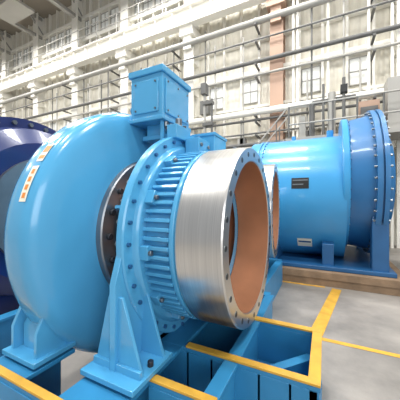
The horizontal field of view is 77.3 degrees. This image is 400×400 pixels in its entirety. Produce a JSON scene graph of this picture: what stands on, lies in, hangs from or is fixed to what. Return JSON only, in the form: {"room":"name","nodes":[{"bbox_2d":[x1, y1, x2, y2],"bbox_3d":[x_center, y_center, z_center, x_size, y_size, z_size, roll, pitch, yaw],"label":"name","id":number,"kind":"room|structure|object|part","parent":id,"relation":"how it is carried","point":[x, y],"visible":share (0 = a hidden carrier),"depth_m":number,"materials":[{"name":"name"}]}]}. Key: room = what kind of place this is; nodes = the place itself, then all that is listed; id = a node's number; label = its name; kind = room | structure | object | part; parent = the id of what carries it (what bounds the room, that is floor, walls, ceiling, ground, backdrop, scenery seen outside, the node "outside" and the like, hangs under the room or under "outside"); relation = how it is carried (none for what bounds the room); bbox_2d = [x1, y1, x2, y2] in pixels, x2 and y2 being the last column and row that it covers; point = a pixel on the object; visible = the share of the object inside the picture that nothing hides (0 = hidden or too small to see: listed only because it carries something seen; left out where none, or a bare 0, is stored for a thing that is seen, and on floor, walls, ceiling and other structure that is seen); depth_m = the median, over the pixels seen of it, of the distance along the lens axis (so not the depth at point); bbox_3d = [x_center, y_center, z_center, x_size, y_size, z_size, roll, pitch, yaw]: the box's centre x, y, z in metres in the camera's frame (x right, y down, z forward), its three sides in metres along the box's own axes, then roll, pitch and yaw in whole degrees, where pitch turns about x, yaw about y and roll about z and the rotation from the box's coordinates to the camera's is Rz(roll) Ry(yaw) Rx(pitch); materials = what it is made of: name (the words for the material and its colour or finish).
{"room":"factory hall","nodes":[
{"label":"factory hall","id":0,"kind":"room"},
{"bbox_2d":[0,0,71,41],"bbox_3d":[-7.334,-13.000,5.456,46.000,0.200,19.200,0,0,27],"label":"ceiling","id":1,"kind":"structure","parent":0,"point":[44,8],"depth_m":17.11,"materials":[{"name":"beige concrete"}]},
{"bbox_2d":[0,0,34,24],"bbox_3d":[-10.733,-11.830,14.311,2.200,2.140,1.200,0,0,27],"label":"light fixture","id":2,"kind":"object","parent":1,"relation":"hanging from","point":[12,11],"visible":1,"depth_m":14.25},
{"bbox_2d":[0,0,81,54],"bbox_3d":[-7.334,-12.100,5.456,46.000,1.600,19.274,0,0,27],"label":"roof trusses","id":3,"kind":"object","parent":1,"relation":"attached to","point":[56,3],"visible":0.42,"depth_m":16.47,"materials":[{"name":"grey metal"}]},
{"bbox_2d":[0,0,399,247],"bbox_3d":[-3.303,-4.650,13.408,45.900,12.500,0.930,0,0,27],"label":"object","id":4,"kind":"structure","parent":0,"point":[242,142],"depth_m":10.08,"materials":[{"name":"grey metal"}]},
{"bbox_2d":[0,0,395,167],"bbox_3d":[-3.175,-5.650,13.774,46.000,14.500,0.200,0,0,27],"label":"trim","id":5,"kind":"structure","parent":4,"relation":"attached to","point":[168,5],"depth_m":12.70,"materials":[{"name":"white paint"}]},
{"bbox_2d":[14,0,390,235],"bbox_3d":[-3.086,-5.650,13.953,46.000,14.500,0.200,0,0,27],"label":"wall","id":6,"kind":"structure","parent":0,"point":[356,24],"depth_m":11.05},
{"bbox_2d":[13,54,15,67],"bbox_3d":[-14.320,-10.800,19.402,0.460,1.030,0.060,0,0,27],"label":"window","id":7,"kind":"structure","parent":6,"relation":"in","point":[14,55],"depth_m":19.46,"materials":[{"name":"white glass"}]},
{"bbox_2d":[18,51,21,64],"bbox_3d":[-13.694,-10.800,19.089,0.680,1.030,0.060,0,0,27],"label":"window","id":8,"kind":"structure","parent":6,"relation":"in","point":[20,52],"depth_m":19.16,"materials":[{"name":"white glass"}]},
{"bbox_2d":[24,48,27,62],"bbox_3d":[-12.969,-10.800,18.727,0.680,1.030,0.060,0,0,27],"label":"window","id":9,"kind":"structure","parent":6,"relation":"in","point":[25,50],"depth_m":18.70,"materials":[{"name":"white glass"}]},
{"bbox_2d":[30,46,32,59],"bbox_3d":[-12.245,-10.800,18.365,0.680,1.030,0.060,0,0,27],"label":"window","id":10,"kind":"structure","parent":6,"relation":"in","point":[31,47],"depth_m":18.47,"materials":[{"name":"white glass"}]},
{"bbox_2d":[51,35,55,51],"bbox_3d":[-10.071,-10.800,17.278,0.680,1.030,0.060,0,0,27],"label":"window","id":11,"kind":"structure","parent":6,"relation":"in","point":[53,45],"depth_m":17.31,"materials":[{"name":"white glass"}]},
{"bbox_2d":[58,32,63,48],"bbox_3d":[-9.347,-10.800,16.916,0.680,1.030,0.060,0,0,27],"label":"window","id":12,"kind":"structure","parent":6,"relation":"in","point":[60,41],"depth_m":16.94,"materials":[{"name":"white glass"}]},
{"bbox_2d":[66,28,71,44],"bbox_3d":[-8.622,-10.800,16.554,0.680,1.030,0.060,0,0,27],"label":"window","id":13,"kind":"structure","parent":6,"relation":"in","point":[69,37],"depth_m":16.52,"materials":[{"name":"white glass"}]},
{"bbox_2d":[85,20,88,36],"bbox_3d":[-7.075,-10.800,15.780,0.460,1.030,0.060,0,0,27],"label":"window","id":14,"kind":"structure","parent":6,"relation":"in","point":[87,21],"depth_m":15.81,"materials":[{"name":"white glass"}]},
{"bbox_2d":[92,16,97,33],"bbox_3d":[-6.449,-10.800,15.467,0.680,1.030,0.060,0,0,27],"label":"window","id":15,"kind":"structure","parent":6,"relation":"in","point":[95,19],"depth_m":15.52,"materials":[{"name":"white glass"}]},
{"bbox_2d":[101,11,107,29],"bbox_3d":[-5.724,-10.800,15.105,0.680,1.030,0.060,0,0,27],"label":"window","id":16,"kind":"structure","parent":6,"relation":"in","point":[104,23],"depth_m":15.13,"materials":[{"name":"white glass"}]},
{"bbox_2d":[111,7,117,25],"bbox_3d":[-5.000,-10.800,14.742,0.680,1.030,0.060,0,0,27],"label":"window","id":17,"kind":"structure","parent":6,"relation":"in","point":[114,10],"depth_m":14.77,"materials":[{"name":"white glass"}]},
{"bbox_2d":[135,0,139,15],"bbox_3d":[-3.453,-10.800,13.969,0.460,1.030,0.060,0,0,27],"label":"window","id":18,"kind":"structure","parent":6,"relation":"in","point":[136,1],"depth_m":14.01,"materials":[{"name":"white glass"}]},
{"bbox_2d":[143,0,151,12],"bbox_3d":[-2.826,-10.800,13.656,0.680,1.030,0.060,0,0,27],"label":"window","id":19,"kind":"structure","parent":6,"relation":"in","point":[147,4],"depth_m":13.68,"materials":[{"name":"white glass"}]},
{"bbox_2d":[155,0,164,7],"bbox_3d":[-2.102,-10.800,13.293,0.680,1.030,0.060,0,0,27],"label":"window","id":20,"kind":"structure","parent":6,"relation":"in","point":[157,2],"depth_m":13.35,"materials":[{"name":"white glass"}]},
{"bbox_2d":[210,86,222,109],"bbox_3d":[0.796,-4.800,11.845,0.680,1.030,0.060,0,0,27],"label":"window","id":21,"kind":"structure","parent":6,"relation":"in","point":[219,90],"depth_m":11.80,"materials":[{"name":"white glass"}]},
{"bbox_2d":[244,79,257,104],"bbox_3d":[2.245,-4.800,11.120,0.680,1.030,0.060,0,0,27],"label":"window","id":22,"kind":"structure","parent":6,"relation":"in","point":[251,86],"depth_m":11.10,"materials":[{"name":"white glass"}]},
{"bbox_2d":[301,65,320,94],"bbox_3d":[4.445,-4.800,10.020,0.700,1.030,0.060,0,0,27],"label":"window","id":23,"kind":"structure","parent":6,"relation":"in","point":[316,69],"depth_m":10.00,"materials":[{"name":"white glass"}]},
{"bbox_2d":[349,54,370,86],"bbox_3d":[5.930,-4.800,9.277,0.700,1.030,0.060,0,0,27],"label":"window","id":24,"kind":"structure","parent":6,"relation":"in","point":[353,62],"depth_m":9.31,"materials":[{"name":"white glass"}]},
{"bbox_2d":[61,244,399,399],"bbox_3d":[-7.334,1.600,5.456,46.000,0.001,19.200,0,0,27],"label":"floor","id":25,"kind":"structure","parent":0,"point":[366,319],"depth_m":2.89,"materials":[{"name":"concrete"}]},
{"bbox_2d":[0,30,14,116],"bbox_3d":[-14.959,-5.650,19.275,0.700,14.500,0.900,0,0,27],"label":"column","id":26,"kind":"structure","parent":25,"relation":"on","point":[6,57],"depth_m":19.27,"materials":[{"name":"white paint"}]},
{"bbox_2d":[0,117,55,314],"bbox_3d":[-3.032,0.235,3.864,2.320,2.730,2.560,0,0,27],"label":"housing","id":27,"kind":"object","parent":25,"relation":"on","point":[20,139],"visible":0.16,"depth_m":3.04,"materials":[{"name":"blue paint"}]},
{"bbox_2d":[28,12,46,125],"bbox_3d":[-11.337,-5.650,17.464,0.700,14.500,0.900,0,0,27],"label":"column","id":28,"kind":"structure","parent":25,"relation":"on","point":[39,108],"depth_m":17.47,"materials":[{"name":"white paint"}]},
{"bbox_2d":[66,0,86,121],"bbox_3d":[-7.715,-5.650,15.652,0.700,14.500,0.900,0,0,27],"label":"column","id":29,"kind":"structure","parent":25,"relation":"on","point":[77,98],"depth_m":15.58,"materials":[{"name":"white paint"}]},
{"bbox_2d":[115,0,136,113],"bbox_3d":[-4.092,-5.650,13.841,0.700,14.500,0.900,0,0,27],"label":"column","id":30,"kind":"structure","parent":25,"relation":"on","point":[123,54],"depth_m":13.70,"materials":[{"name":"white paint"}]},
{"bbox_2d":[0,291,321,399],"bbox_3d":[-0.406,1.366,2.467,2.887,0.468,2.310,0,0,27],"label":"base frame","id":31,"kind":"object","parent":25,"relation":"on","point":[269,359],"visible":0.57,"depth_m":1.85,"materials":[{"name":"blue paint"}]},
{"bbox_2d":[2,63,270,397],"bbox_3d":[-0.238,0.127,2.500,1.578,2.733,2.386,0,0,27],"label":"centrifugal compressor","id":32,"kind":"object","parent":31,"relation":"on","point":[121,230],"visible":1,"depth_m":1.80,"materials":[{"name":"blue paint"}]},
{"bbox_3d":[0.043,0.300,2.360,0.265,1.552,1.552,0,0,27],"label":"ribbed casing","id":33,"kind":"part","parent":32,"relation":"part of","materials":[{"name":"blue paint"}]},
{"bbox_2d":[179,0,200,134],"bbox_3d":[-0.470,-5.650,12.030,0.700,14.500,0.900,0,0,27],"label":"column","id":34,"kind":"structure","parent":25,"relation":"on","point":[191,67],"depth_m":11.85,"materials":[{"name":"white paint"}]},
{"bbox_2d":[201,82,213,132],"bbox_3d":[0.291,-1.400,9.470,0.450,6.000,0.300,0,0,27],"label":"stand","id":35,"kind":"object","parent":25,"relation":"on","point":[204,86],"visible":0.53,"depth_m":9.42,"materials":[{"name":"grey metal"}]},
{"bbox_2d":[233,147,281,302],"bbox_3d":[0.178,0.227,4.421,2.365,2.746,2.387,0,0,27],"label":"centrifugal compressor","id":36,"kind":"object","parent":25,"relation":"on","point":[274,275],"visible":0.05,"depth_m":4.16,"materials":[{"name":"blue paint"}]},
{"bbox_2d":[266,0,287,140],"bbox_3d":[3.153,-5.650,10.219,0.700,14.500,0.900,0,0,27],"label":"column","id":37,"kind":"structure","parent":25,"relation":"on","point":[277,42],"depth_m":10.06,"materials":[{"name":"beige paint"}]},
{"bbox_2d":[258,76,399,143],"bbox_3d":[5.378,-1.200,7.932,11.474,5.600,1.200,0,0,27],"label":"access platform","id":38,"kind":"object","parent":25,"relation":"on","point":[391,93],"visible":0.32,"depth_m":7.93,"materials":[{"name":"beige paint"}]},
{"bbox_2d":[282,281,399,357],"bbox_3d":[2.309,1.597,3.499,17.000,0.001,1.995,0,0,27],"label":"floor marking","id":39,"kind":"object","parent":25,"relation":"on","point":[321,322],"depth_m":3.37,"materials":[{"name":"yellow paint"}]},
{"bbox_2d":[282,261,399,296],"bbox_3d":[2.898,1.469,5.908,2.700,0.262,2.840,0,0,27],"label":"pallet","id":40,"kind":"object","parent":25,"relation":"on","point":[358,282],"visible":0.34,"depth_m":4.51,"materials":[{"name":"brown wood"}]},
{"bbox_2d":[251,109,396,277],"bbox_3d":[2.750,-0.292,6.060,2.800,3.255,3.080,0,0,27],"label":"vessel","id":41,"kind":"object","parent":40,"relation":"on","point":[335,192],"visible":0.77,"depth_m":4.80,"materials":[{"name":"blue paint"}]},
{"bbox_2d":[394,0,399,247],"bbox_3d":[6.865,-5.650,8.363,0.700,14.500,0.900,0,0,27],"label":"column","id":42,"kind":"structure","parent":25,"relation":"on","point":[397,5],"depth_m":8.32,"materials":[{"name":"white paint"}]},
{"bbox_3d":[14.199,-5.650,4.696,0.700,14.500,0.900,0,0,27],"label":"column","id":43,"kind":"structure","parent":25,"relation":"on","visible":0},
{"bbox_2d":[0,0,265,92],"bbox_3d":[-3.511,-9.061,13.103,46.000,1.922,0.400,0,0,27],"label":"beam","id":44,"kind":"structure","parent":43,"relation":"on","point":[197,12],"depth_m":13.19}
]}

